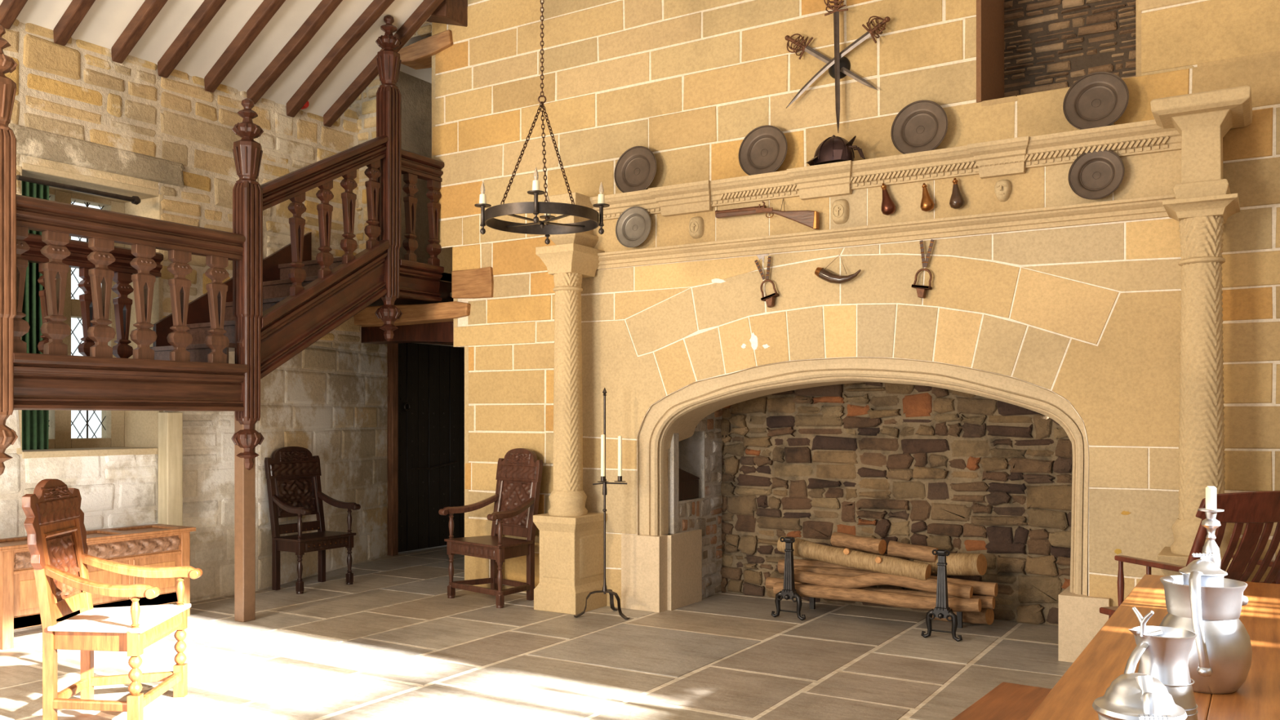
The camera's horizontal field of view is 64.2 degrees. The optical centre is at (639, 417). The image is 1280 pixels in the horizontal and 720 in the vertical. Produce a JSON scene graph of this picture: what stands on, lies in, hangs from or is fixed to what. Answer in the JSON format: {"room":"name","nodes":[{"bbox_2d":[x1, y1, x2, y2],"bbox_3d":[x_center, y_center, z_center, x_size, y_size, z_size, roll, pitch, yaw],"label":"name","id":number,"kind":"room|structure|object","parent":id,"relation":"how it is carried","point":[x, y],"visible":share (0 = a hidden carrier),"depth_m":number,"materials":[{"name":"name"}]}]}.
{"room":"traditional dwelling","nodes":[
{"label":"traditional dwelling","id":0,"kind":"room"},
{"bbox_2d":[1,18,361,344],"bbox_3d":[-6.368,-1.824,3.907,0.094,2.252,13.930,0,0,32],"label":"wall","id":1,"kind":"structure","parent":0,"point":[77,109],"depth_m":8.08,"materials":[{"name":"stone"}]},
{"bbox_2d":[16,174,141,204],"bbox_3d":[-4.083,-1.663,7.458,0.068,0.068,0.896,0,0,32],"label":"curtain rod","id":2,"kind":"object","parent":1,"relation":"attached to","point":[135,200],"visible":0.97,"depth_m":7.43,"materials":[{"name":"metal"}]},
{"bbox_2d":[21,181,48,449],"bbox_3d":[-4.305,-0.728,7.238,0.050,1.914,0.198,0,0,32],"label":"curtain","id":3,"kind":"object","parent":2,"relation":"hanging from","point":[35,423],"visible":0.46,"depth_m":7.23,"materials":[{"name":"green fabric"}]},
{"bbox_2d":[301,101,309,109],"bbox_3d":[-3.009,-2.804,9.119,0.075,0.090,0.090,0,0,32],"label":"fire alarm","id":4,"kind":"object","parent":1,"relation":"attached to","point":[306,105],"visible":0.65,"depth_m":9.11,"materials":[{"name":"red plastic"}]},
{"bbox_2d":[0,341,387,632],"bbox_3d":[-5.646,0.050,5.279,0.685,2.900,17.015,0,0,29],"label":"wall","id":5,"kind":"structure","parent":0,"point":[329,400],"depth_m":8.94,"materials":[{"name":"stone"}]},
{"bbox_2d":[16,162,163,458],"bbox_3d":[-4.309,-0.750,7.747,0.610,2.079,1.113,0,0,32],"label":"window","id":6,"kind":"structure","parent":5,"relation":"in","point":[122,432],"depth_m":7.99,"materials":[{"name":"stone"}]},
{"bbox_2d":[386,342,453,555],"bbox_3d":[-2.356,0.285,11.656,0.110,2.430,1.390,0,0,32],"label":"door frame","id":7,"kind":"structure","parent":5,"relation":"attached to","point":[393,348],"depth_m":11.06,"materials":[{"name":"brown wood"}]},
{"bbox_2d":[398,342,464,552],"bbox_3d":[-2.343,0.325,11.648,0.082,2.310,1.202,0,0,32],"label":"door","id":8,"kind":"structure","parent":5,"relation":"in","point":[431,377],"depth_m":11.57,"materials":[{"name":"black wood"}]},
{"bbox_2d":[0,0,431,120],"bbox_3d":[-1.585,-4.476,1.571,11.150,3.849,15.000,0,0,32],"label":"ceiling","id":9,"kind":"structure","parent":0,"point":[105,20],"depth_m":8.25,"materials":[{"name":"paint"}]},
{"bbox_2d":[0,0,27,29],"bbox_3d":[-2.196,-4.338,5.672,5.150,3.315,0.103,0,0,32],"label":"rafter","id":10,"kind":"object","parent":9,"relation":"attached to","point":[10,10],"visible":0.93,"depth_m":6.95,"materials":[{"name":"brown wood"}]},
{"bbox_2d":[53,0,95,45],"bbox_3d":[-1.993,-4.341,5.998,5.150,3.310,0.107,0,0,32],"label":"rafter","id":11,"kind":"object","parent":9,"relation":"attached to","point":[77,10],"visible":1,"depth_m":7.24,"materials":[{"name":"brown wood"}]},
{"bbox_2d":[111,0,168,63],"bbox_3d":[-1.769,-4.340,6.360,5.150,3.312,0.108,0,0,32],"label":"rafter","id":12,"kind":"object","parent":9,"relation":"attached to","point":[149,10],"visible":1,"depth_m":7.55,"materials":[{"name":"brown wood"}]},
{"bbox_2d":[157,0,226,78],"bbox_3d":[-1.570,-4.338,6.681,5.150,3.316,0.104,0,0,32],"label":"rafter","id":13,"kind":"object","parent":9,"relation":"attached to","point":[208,9],"visible":1,"depth_m":7.83,"materials":[{"name":"brown wood"}]},
{"bbox_2d":[204,0,285,93],"bbox_3d":[-1.358,-4.336,7.022,5.150,3.320,0.107,0,0,32],"label":"rafter","id":14,"kind":"object","parent":9,"relation":"attached to","point":[267,9],"visible":1,"depth_m":8.12,"materials":[{"name":"brown wood"}]},
{"bbox_2d":[246,0,342,104],"bbox_3d":[-1.138,-4.340,7.378,5.150,3.311,0.108,0,0,32],"label":"rafter","id":15,"kind":"object","parent":9,"relation":"attached to","point":[325,8],"visible":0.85,"depth_m":8.43,"materials":[{"name":"brown wood"}]},
{"bbox_2d":[286,0,394,117],"bbox_3d":[-0.928,-4.336,7.717,5.150,3.320,0.106,0,0,32],"label":"rafter","id":16,"kind":"object","parent":9,"relation":"attached to","point":[376,8],"visible":1,"depth_m":8.72,"materials":[{"name":"brown wood"}]},
{"bbox_2d":[323,0,444,127],"bbox_3d":[-0.706,-4.343,8.075,5.150,3.306,0.105,0,0,32],"label":"rafter","id":17,"kind":"object","parent":9,"relation":"attached to","point":[427,7],"visible":0.93,"depth_m":9.09,"materials":[{"name":"brown wood"}]},
{"bbox_2d":[474,0,609,244],"bbox_3d":[-0.605,-3.083,6.300,0.720,3.907,0.720,0,0,32],"label":"chandelier","id":18,"kind":"object","parent":9,"relation":"hanging from","point":[596,219],"visible":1,"depth_m":6.28,"materials":[{"name":"metal"}]},
{"bbox_2d":[474,181,491,234],"bbox_3d":[-0.970,-1.293,6.300,0.104,0.327,0.104,0,0,32],"label":"socket","id":19,"kind":"object","parent":18,"relation":"attached to","point":[482,204],"depth_m":6.29,"materials":[{"name":"metal"}]},
{"bbox_2d":[527,167,545,222],"bbox_3d":[-0.605,-1.293,5.934,0.104,0.327,0.104,0,0,32],"label":"socket","id":20,"kind":"object","parent":18,"relation":"attached to","point":[535,207],"depth_m":5.93,"materials":[{"name":"metal"}]},
{"bbox_2d":[539,195,555,244],"bbox_3d":[-0.605,-1.293,6.666,0.104,0.327,0.104,0,0,32],"label":"socket","id":21,"kind":"object","parent":18,"relation":"attached to","point":[548,229],"depth_m":6.64,"materials":[{"name":"metal"}]},
{"bbox_2d":[592,181,609,234],"bbox_3d":[-0.239,-1.293,6.300,0.104,0.327,0.104,0,0,32],"label":"socket","id":22,"kind":"object","parent":18,"relation":"attached to","point":[601,204],"depth_m":6.29,"materials":[{"name":"metal"}]},
{"bbox_2d":[351,21,451,346],"bbox_3d":[1.298,-1.750,8.373,10.622,6.500,3.600,0,0,32],"label":"wall","id":23,"kind":"structure","parent":0,"point":[415,92],"depth_m":9.89,"materials":[{"name":"stone"}]},
{"bbox_2d":[0,545,1072,719],"bbox_3d":[-1.532,1.509,3.222,14.000,0.022,18.138,0,0,32],"label":"floor","id":24,"kind":"structure","parent":0,"point":[390,643],"depth_m":6.30,"materials":[{"name":"grey tile"}]},
{"bbox_2d":[0,524,195,649],"bbox_3d":[-3.930,1.165,7.249,0.480,0.670,1.400,0,0,32],"label":"chest","id":25,"kind":"object","parent":24,"relation":"on","point":[156,545],"visible":0.65,"depth_m":7.20,"materials":[{"name":"brown wood"}]},
{"bbox_2d":[22,479,202,719],"bbox_3d":[-2.670,0.905,5.172,0.658,1.190,0.678,0,0,-5],"label":"carved armchair","id":26,"kind":"object","parent":24,"relation":"on","point":[54,523],"visible":1,"depth_m":5.04,"materials":[{"name":"brown wood"}]},
{"bbox_2d":[158,412,182,604],"bbox_3d":[-3.695,0.730,8.027,0.130,1.540,0.130,0,0,32],"label":"wall post","id":27,"kind":"object","parent":24,"relation":"on","point":[170,424],"visible":0.56,"depth_m":7.98,"materials":[{"name":"beige wood"}]},
{"bbox_2d":[234,412,255,622],"bbox_3d":[-2.917,0.729,7.532,0.105,1.542,0.105,0,0,32],"label":"post","id":28,"kind":"object","parent":24,"relation":"on","point":[244,478],"visible":0.86,"depth_m":7.49,"materials":[{"name":"brown wood"}]},
{"bbox_2d":[0,14,453,475],"bbox_3d":[-4.458,-1.519,6.659,2.005,3.828,8.620,0,0,32],"label":"staircase","id":29,"kind":"structure","parent":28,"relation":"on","point":[273,308],"depth_m":7.41,"materials":[{"name":"brown wood"}]},
{"bbox_2d":[0,411,17,475],"bbox_3d":[-3.804,0.160,6.029,0.213,0.390,0.213,0,0,10],"label":"pendant","id":30,"kind":"object","parent":29,"relation":"attached to","point":[8,437],"depth_m":6.01,"materials":[{"name":"brown wood"}]},
{"bbox_2d":[231,417,264,470],"bbox_3d":[-2.887,0.200,7.508,0.213,0.390,0.213,0,0,10],"label":"pendant","id":31,"kind":"object","parent":29,"relation":"attached to","point":[247,438],"depth_m":7.46,"materials":[{"name":"red wood"}]},
{"bbox_2d":[374,294,402,341],"bbox_3d":[-2.144,-0.843,8.707,0.213,0.390,0.213,0,0,10],"label":"pendant","id":32,"kind":"object","parent":29,"relation":"attached to","point":[388,313],"depth_m":8.66,"materials":[{"name":"red wood"}]},
{"bbox_2d":[264,446,360,594],"bbox_3d":[-2.901,0.880,9.011,0.559,1.240,0.639,0,0,31],"label":"carved armchair","id":33,"kind":"object","parent":24,"relation":"on","point":[292,473],"visible":1,"depth_m":9.03,"materials":[{"name":"brown wood"}]},
{"bbox_2d":[438,448,542,608],"bbox_3d":[-1.197,0.880,8.404,0.718,1.240,0.615,0,0,43],"label":"carved armchair","id":34,"kind":"object","parent":24,"relation":"on","point":[516,499],"visible":1,"depth_m":8.44,"materials":[{"name":"brown wood"}]},
{"bbox_2d":[533,192,607,614],"bbox_3d":[-0.512,-0.118,8.083,0.410,3.237,0.570,0,0,32],"label":"carved column","id":35,"kind":"structure","parent":24,"relation":"on","point":[571,536],"depth_m":7.90,"materials":[{"name":"stone"}]},
{"bbox_2d":[573,387,629,619],"bbox_3d":[-0.254,0.635,7.754,0.432,1.723,0.358,0,0,13],"label":"candle stand","id":36,"kind":"object","parent":24,"relation":"on","point":[603,481],"visible":1,"depth_m":7.69,"materials":[{"name":"black metal"}]},
{"bbox_2d":[600,433,604,475],"bbox_3d":[-0.278,0.299,7.671,0.033,0.351,0.033,0,0,32],"label":"candle","id":37,"kind":"object","parent":36,"relation":"on","point":[602,436],"visible":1,"depth_m":7.66,"materials":[{"name":"wax"}]},
{"bbox_2d":[597,475,608,482],"bbox_3d":[-0.278,0.465,7.671,0.090,0.045,0.090,0,0,32],"label":"candle cup","id":38,"kind":"object","parent":36,"relation":"on","point":[603,479],"depth_m":7.66,"materials":[{"name":"metal"}]},
{"bbox_2d":[617,435,622,475],"bbox_3d":[-0.151,0.305,7.699,0.033,0.340,0.033,0,0,32],"label":"candle","id":39,"kind":"object","parent":36,"relation":"on","point":[620,437],"visible":1,"depth_m":7.68,"materials":[{"name":"wax"}]},
{"bbox_2d":[613,475,626,481],"bbox_3d":[-0.151,0.465,7.699,0.090,0.045,0.090,0,0,32],"label":"candle cup","id":40,"kind":"object","parent":36,"relation":"on","point":[620,477],"depth_m":7.68,"materials":[{"name":"metal"}]},
{"bbox_2d":[771,537,815,620],"bbox_3d":[1.228,1.196,7.792,0.277,0.611,0.557,0,0,32],"label":"andiron","id":41,"kind":"object","parent":24,"relation":"on","point":[788,592],"visible":1,"depth_m":7.59,"materials":[{"name":"metal"}]},
{"bbox_2d":[773,582,981,612],"bbox_3d":[1.685,1.301,7.402,1.531,0.120,0.121,0,0,32],"label":"log","id":42,"kind":"object","parent":41,"relation":"on","point":[886,598],"visible":0.85,"depth_m":7.32,"materials":[{"name":"brown wood"}]},
{"bbox_2d":[794,568,973,599],"bbox_3d":[1.724,1.189,7.373,1.327,0.145,0.115,0,0,33],"label":"log","id":43,"kind":"object","parent":42,"relation":"on","point":[867,580],"visible":0.94,"depth_m":7.34,"materials":[{"name":"brown wood"}]},
{"bbox_2d":[777,535,931,580],"bbox_3d":[1.550,1.034,7.504,1.169,0.245,0.150,0,0,35],"label":"log","id":44,"kind":"object","parent":43,"relation":"on","point":[842,557],"visible":0.94,"depth_m":7.42,"materials":[{"name":"brown wood"}]},
{"bbox_2d":[765,577,995,608],"bbox_3d":[1.726,1.294,7.527,1.718,0.105,0.101,0,0,32],"label":"log","id":45,"kind":"object","parent":41,"relation":"on","point":[987,602],"visible":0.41,"depth_m":7.36,"materials":[{"name":"brown wood"}]},
{"bbox_2d":[777,559,866,573],"bbox_3d":[1.578,1.150,7.764,1.099,0.154,0.125,0,0,30],"label":"log","id":46,"kind":"object","parent":45,"relation":"on","point":[806,562],"visible":0.2,"depth_m":7.88,"materials":[{"name":"brown wood"}]},
{"bbox_2d":[830,532,886,554],"bbox_3d":[1.642,0.945,7.677,0.114,0.132,0.427,0,0,-44],"label":"log","id":47,"kind":"object","parent":46,"relation":"on","point":[874,545],"visible":1,"depth_m":7.63,"materials":[{"name":"brown wood"}]},
{"bbox_2d":[793,565,998,596],"bbox_3d":[1.838,1.191,7.484,1.509,0.108,0.117,0,0,32],"label":"log","id":48,"kind":"object","parent":45,"relation":"on","point":[988,588],"visible":0.42,"depth_m":7.29,"materials":[{"name":"brown wood"}]},
{"bbox_2d":[913,552,986,575],"bbox_3d":[2.222,1.055,7.317,0.161,0.198,0.506,0,0,-44],"label":"log","id":49,"kind":"object","parent":48,"relation":"on","point":[958,563],"visible":0.59,"depth_m":7.18,"materials":[{"name":"brown wood"}]},
{"bbox_2d":[887,540,937,562],"bbox_3d":[1.986,0.978,7.428,0.352,0.142,0.114,0,0,28],"label":"log","id":50,"kind":"object","parent":49,"relation":"on","point":[895,548],"visible":0.93,"depth_m":7.39,"materials":[{"name":"brown wood"}]},
{"bbox_2d":[920,549,962,641],"bbox_3d":[2.157,1.196,7.077,0.277,0.611,0.557,0,0,32],"label":"andiron","id":51,"kind":"object","parent":24,"relation":"on","point":[941,610],"visible":1,"depth_m":6.87,"materials":[{"name":"metal"}]},
{"bbox_2d":[932,608,994,625],"bbox_3d":[2.337,1.425,7.403,0.435,0.143,0.137,0,0,42],"label":"log","id":52,"kind":"object","parent":24,"relation":"on","point":[986,616],"visible":0.44,"depth_m":7.28,"materials":[{"name":"brown wood"}]},
{"bbox_2d":[951,681,1051,719],"bbox_3d":[0.874,1.255,2.935,0.280,0.490,2.170,0,0,35],"label":"bench","id":53,"kind":"object","parent":24,"relation":"on","point":[1007,700],"visible":0.54,"depth_m":3.59,"materials":[{"name":"brown wood"}]},
{"bbox_2d":[1026,574,1279,719],"bbox_3d":[1.774,1.125,2.766,1.139,0.750,4.270,0,0,32],"label":"table","id":54,"kind":"object","parent":24,"relation":"on","point":[1104,659],"visible":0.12,"depth_m":3.08,"materials":[{"name":"brown wood"}]},
{"bbox_2d":[1092,672,1186,719],"bbox_3d":[0.842,0.591,1.725,0.146,0.317,0.181,0,0,32],"label":"pewter tankard","id":55,"kind":"object","parent":54,"relation":"on","point":[1134,695],"visible":1,"depth_m":1.70,"materials":[{"name":"silver metal"}]},
{"bbox_2d":[1124,607,1198,719],"bbox_3d":[1.160,0.586,2.271,0.144,0.325,0.160,0,0,32],"label":"jug","id":56,"kind":"object","parent":54,"relation":"on","point":[1162,653],"visible":0.67,"depth_m":2.24,"materials":[{"name":"silver metal"}]},
{"bbox_2d":[1159,552,1252,693],"bbox_3d":[1.567,0.563,2.840,0.236,0.372,0.236,0,0,-20],"label":"pewter flagon","id":57,"kind":"object","parent":54,"relation":"on","point":[1207,604],"visible":0.94,"depth_m":2.75,"materials":[{"name":"silver metal"}]},
{"bbox_2d":[1197,508,1224,568],"bbox_3d":[2.211,0.552,3.950,0.150,0.393,0.150,0,0,32],"label":"candlestick","id":58,"kind":"object","parent":54,"relation":"on","point":[1211,523],"visible":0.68,"depth_m":3.93,"materials":[{"name":"grey metal"}]},
{"bbox_2d":[1205,486,1216,509],"bbox_3d":[2.211,0.312,3.950,0.037,0.088,0.037,0,0,32],"label":"candle","id":59,"kind":"object","parent":58,"relation":"on","point":[1211,491],"visible":1,"depth_m":3.94,"materials":[{"name":"wax"}]},
{"bbox_2d":[1099,490,1279,618],"bbox_3d":[2.983,0.930,5.351,0.720,1.140,0.781,0,0,-16],"label":"armchair","id":60,"kind":"object","parent":24,"relation":"on","point":[1254,508],"visible":0.5,"depth_m":5.05,"materials":[{"name":"red wood"}]},
{"bbox_2d":[1150,85,1252,576],"bbox_3d":[3.191,-0.135,5.787,0.479,3.269,0.598,0,0,32],"label":"carved column","id":61,"kind":"structure","parent":24,"relation":"on","point":[1204,202],"depth_m":5.62,"materials":[{"name":"stone"}]},
{"bbox_2d":[667,408,722,598],"bbox_3d":[0.346,0.300,8.471,0.366,2.403,0.842,0,0,32],"label":"wall","id":62,"kind":"structure","parent":0,"point":[700,455],"depth_m":8.50,"materials":[{"name":"grey stone"}]},
{"bbox_2d":[679,468,699,500],"bbox_3d":[0.301,0.533,8.333,0.235,0.259,0.350,0,0,32],"label":"box","id":63,"kind":"object","parent":62,"relation":"in","point":[688,482],"visible":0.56,"depth_m":8.26,"materials":[{"name":"brown wood"}]},
{"bbox_2d":[431,0,1279,593],"bbox_3d":[2.490,-3.000,7.144,9.698,9.000,1.032,0,0,32],"label":"wall","id":64,"kind":"structure","parent":0,"point":[685,82],"depth_m":7.74,"materials":[{"name":"stone"}]},
{"bbox_2d":[353,301,471,327],"bbox_3d":[-2.117,-0.964,9.508,1.564,0.184,0.270,0,0,32],"label":"lintel","id":65,"kind":"object","parent":64,"relation":"attached to","point":[420,313],"visible":0.55,"depth_m":9.29,"materials":[{"name":"brown wood"}]},
{"bbox_2d":[361,321,453,344],"bbox_3d":[-2.139,-0.798,9.763,1.315,0.235,0.260,0,0,32],"label":"lintel","id":66,"kind":"object","parent":65,"relation":"attached to","point":[434,332],"visible":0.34,"depth_m":9.61,"materials":[{"name":"red wood"}]},
{"bbox_2d":[398,29,453,69],"bbox_3d":[-1.906,-3.367,9.371,0.647,0.201,0.240,0,0,32],"label":"wooden lintel","id":67,"kind":"object","parent":64,"relation":"attached to","point":[418,55],"visible":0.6,"depth_m":9.29,"materials":[{"name":"brown wood"}]},
{"bbox_2d":[426,0,467,26],"bbox_3d":[-1.808,-3.722,9.093,0.525,0.514,0.350,0,0,32],"label":"roof beam","id":68,"kind":"structure","parent":64,"relation":"attached to","point":[454,12],"depth_m":8.94,"materials":[{"name":"brown wood"}]},
{"bbox_2d":[451,266,493,298],"bbox_3d":[-1.440,-1.179,9.059,0.465,0.268,0.180,0,0,32],"label":"bearer","id":69,"kind":"object","parent":64,"relation":"attached to","point":[476,283],"visible":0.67,"depth_m":8.97,"materials":[{"name":"brown wood"}]},
{"bbox_2d":[784,33,878,90],"bbox_3d":[1.340,-2.506,7.194,0.696,0.514,0.079,0,0,32],"label":"sword","id":70,"kind":"object","parent":64,"relation":"attached to","point":[804,47],"visible":1,"depth_m":7.27,"materials":[{"name":"metal"}]},
{"bbox_2d":[823,0,848,132],"bbox_3d":[1.367,-2.518,7.124,0.172,1.066,0.079,0,0,32],"label":"sword","id":71,"kind":"object","parent":64,"relation":"attached to","point":[835,11],"visible":1,"depth_m":7.12,"materials":[{"name":"metal"}]},
{"bbox_2d":[786,15,890,108],"bbox_3d":[1.375,-2.490,7.149,0.767,0.522,0.079,0,0,32],"label":"sword","id":72,"kind":"object","parent":64,"relation":"attached to","point":[870,32],"visible":1,"depth_m":7.07,"materials":[{"name":"metal"}]},
{"bbox_2d":[828,56,850,79],"bbox_3d":[1.394,-2.474,7.190,0.160,0.160,0.070,0,0,32],"label":"boss","id":73,"kind":"object","parent":64,"relation":"attached to","point":[844,61],"visible":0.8,"depth_m":7.17,"materials":[{"name":"metal"}]},
{"bbox_2d":[581,150,1182,662],"bbox_3d":[1.479,-0.073,7.354,4.445,3.246,0.660,0,0,32],"label":"fireplace surround","id":74,"kind":"structure","parent":0,"point":[1070,326],"depth_m":6.78,"materials":[{"name":"stone"}]},
{"bbox_2d":[688,216,704,238],"bbox_3d":[0.415,-1.428,7.652,0.124,0.172,0.076,0,0,32],"label":"boss","id":75,"kind":"object","parent":74,"relation":"attached to","point":[696,225],"visible":1,"depth_m":7.63,"materials":[{"name":"stone"}]},
{"bbox_2d":[715,198,818,230],"bbox_3d":[0.898,-1.442,7.329,0.814,0.260,0.079,0,0,32],"label":"blunderbuss","id":76,"kind":"object","parent":74,"relation":"hanging from","point":[810,219],"visible":1,"depth_m":7.25,"materials":[{"name":"brown wood"}]},
{"bbox_2d":[755,256,779,307],"bbox_3d":[0.906,-0.973,7.336,0.182,0.368,0.065,0,0,32],"label":"stirrup","id":77,"kind":"object","parent":74,"relation":"hanging from","point":[770,300],"visible":1,"depth_m":7.32,"materials":[{"name":"leather"}]},
{"bbox_2d":[814,254,861,284],"bbox_3d":[1.366,-1.024,7.039,0.333,0.208,0.078,0,0,32],"label":"powder horn","id":78,"kind":"object","parent":74,"relation":"hanging from","point":[823,273],"visible":1,"depth_m":7.03,"materials":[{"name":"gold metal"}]},
{"bbox_2d":[831,199,848,224],"bbox_3d":[1.378,-1.427,7.055,0.129,0.179,0.076,0,0,32],"label":"boss","id":79,"kind":"object","parent":74,"relation":"attached to","point":[840,207],"visible":1,"depth_m":7.03,"materials":[{"name":"stone"}]},
{"bbox_2d":[590,119,1181,269],"bbox_3d":[1.322,-1.458,7.114,4.432,0.552,0.315,0,0,32],"label":"crown molding","id":80,"kind":"structure","parent":74,"relation":"attached to","point":[1012,156],"depth_m":6.78,"materials":[{"name":"stone"}]},
{"bbox_2d":[615,206,651,247],"bbox_3d":[-0.047,-1.472,7.894,0.324,0.322,0.064,0,0,33],"label":"plate","id":81,"kind":"object","parent":80,"relation":"on","point":[633,225],"visible":1,"depth_m":7.91,"materials":[{"name":"grey metal"}]},
{"bbox_2d":[613,146,657,192],"bbox_3d":[-0.033,-1.932,7.990,0.390,0.388,0.070,0,0,30],"label":"plate","id":82,"kind":"object","parent":80,"relation":"on","point":[635,170],"visible":0.92,"depth_m":8.00,"materials":[{"name":"grey metal"}]},
{"bbox_2d":[738,124,787,175],"bbox_3d":[0.895,-1.930,7.414,0.387,0.386,0.070,0,0,30],"label":"plate","id":83,"kind":"object","parent":80,"relation":"on","point":[764,148],"visible":0.94,"depth_m":7.43,"materials":[{"name":"grey metal"}]},
{"bbox_2d":[805,134,865,165],"bbox_3d":[1.341,-1.842,7.005,0.404,0.197,0.196,0,0,32],"label":"helmet","id":84,"kind":"object","parent":80,"relation":"on","point":[834,148],"visible":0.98,"depth_m":6.94,"materials":[{"name":"metal"}]},
{"bbox_2d":[890,100,947,154],"bbox_3d":[1.866,-1.928,6.813,0.382,0.381,0.069,0,0,30],"label":"plate","id":85,"kind":"object","parent":80,"relation":"on","point":[921,126],"visible":0.91,"depth_m":6.82,"materials":[{"name":"grey metal"}]},
{"bbox_2d":[1062,71,1128,129],"bbox_3d":[2.775,-1.922,6.213,0.370,0.368,0.077,0,0,29],"label":"plate","id":86,"kind":"object","parent":80,"relation":"on","point":[1097,99],"visible":0.96,"depth_m":6.22,"materials":[{"name":"grey metal"}]},
{"bbox_2d":[1067,148,1124,199],"bbox_3d":[2.754,-1.466,6.157,0.313,0.312,0.063,0,0,33],"label":"plate","id":87,"kind":"object","parent":80,"relation":"on","point":[1093,175],"visible":1,"depth_m":6.16,"materials":[{"name":"grey metal"}]},
{"bbox_2d":[880,182,896,215],"bbox_3d":[1.669,-1.468,6.854,0.100,0.218,0.100,0,0,32],"label":"flask","id":88,"kind":"object","parent":74,"relation":"attached to","point":[888,207],"visible":1,"depth_m":6.83,"materials":[{"name":"orange metal"}]},
{"bbox_2d":[911,239,933,298],"bbox_3d":[1.871,-0.980,6.738,0.143,0.385,0.065,0,0,32],"label":"stirrup","id":89,"kind":"object","parent":74,"relation":"hanging from","point":[921,290],"visible":1,"depth_m":6.72,"materials":[{"name":"leather"}]},
{"bbox_2d":[920,182,934,211],"bbox_3d":[1.892,-1.450,6.716,0.091,0.189,0.092,0,0,32],"label":"flask","id":90,"kind":"object","parent":74,"relation":"attached to","point":[927,204],"visible":1,"depth_m":6.70,"materials":[{"name":"gold metal"}]},
{"bbox_2d":[949,177,964,208],"bbox_3d":[2.056,-1.453,6.615,0.096,0.202,0.097,0,0,32],"label":"flask","id":91,"kind":"object","parent":74,"relation":"attached to","point":[957,201],"visible":1,"depth_m":6.59,"materials":[{"name":"gold metal"}]},
{"bbox_2d":[994,179,1012,201],"bbox_3d":[2.298,-1.445,6.476,0.109,0.146,0.091,0,0,32],"label":"boss","id":92,"kind":"object","parent":74,"relation":"attached to","point":[1002,188],"visible":1,"depth_m":6.46,"materials":[{"name":"stone"}]},
{"bbox_2d":[720,382,1072,625],"bbox_3d":[2.085,0.326,7.917,3.891,2.379,0.122,0,0,32],"label":"wall","id":93,"kind":"structure","parent":0,"point":[953,471],"depth_m":7.91,"materials":[{"name":"brown stone"}]},
{"bbox_2d":[1004,0,1135,97],"bbox_3d":[3.216,-3.087,6.921,1.624,2.226,0.106,0,0,32],"label":"wall","id":94,"kind":"structure","parent":0,"point":[1049,45],"depth_m":7.07,"materials":[{"name":"stone"}]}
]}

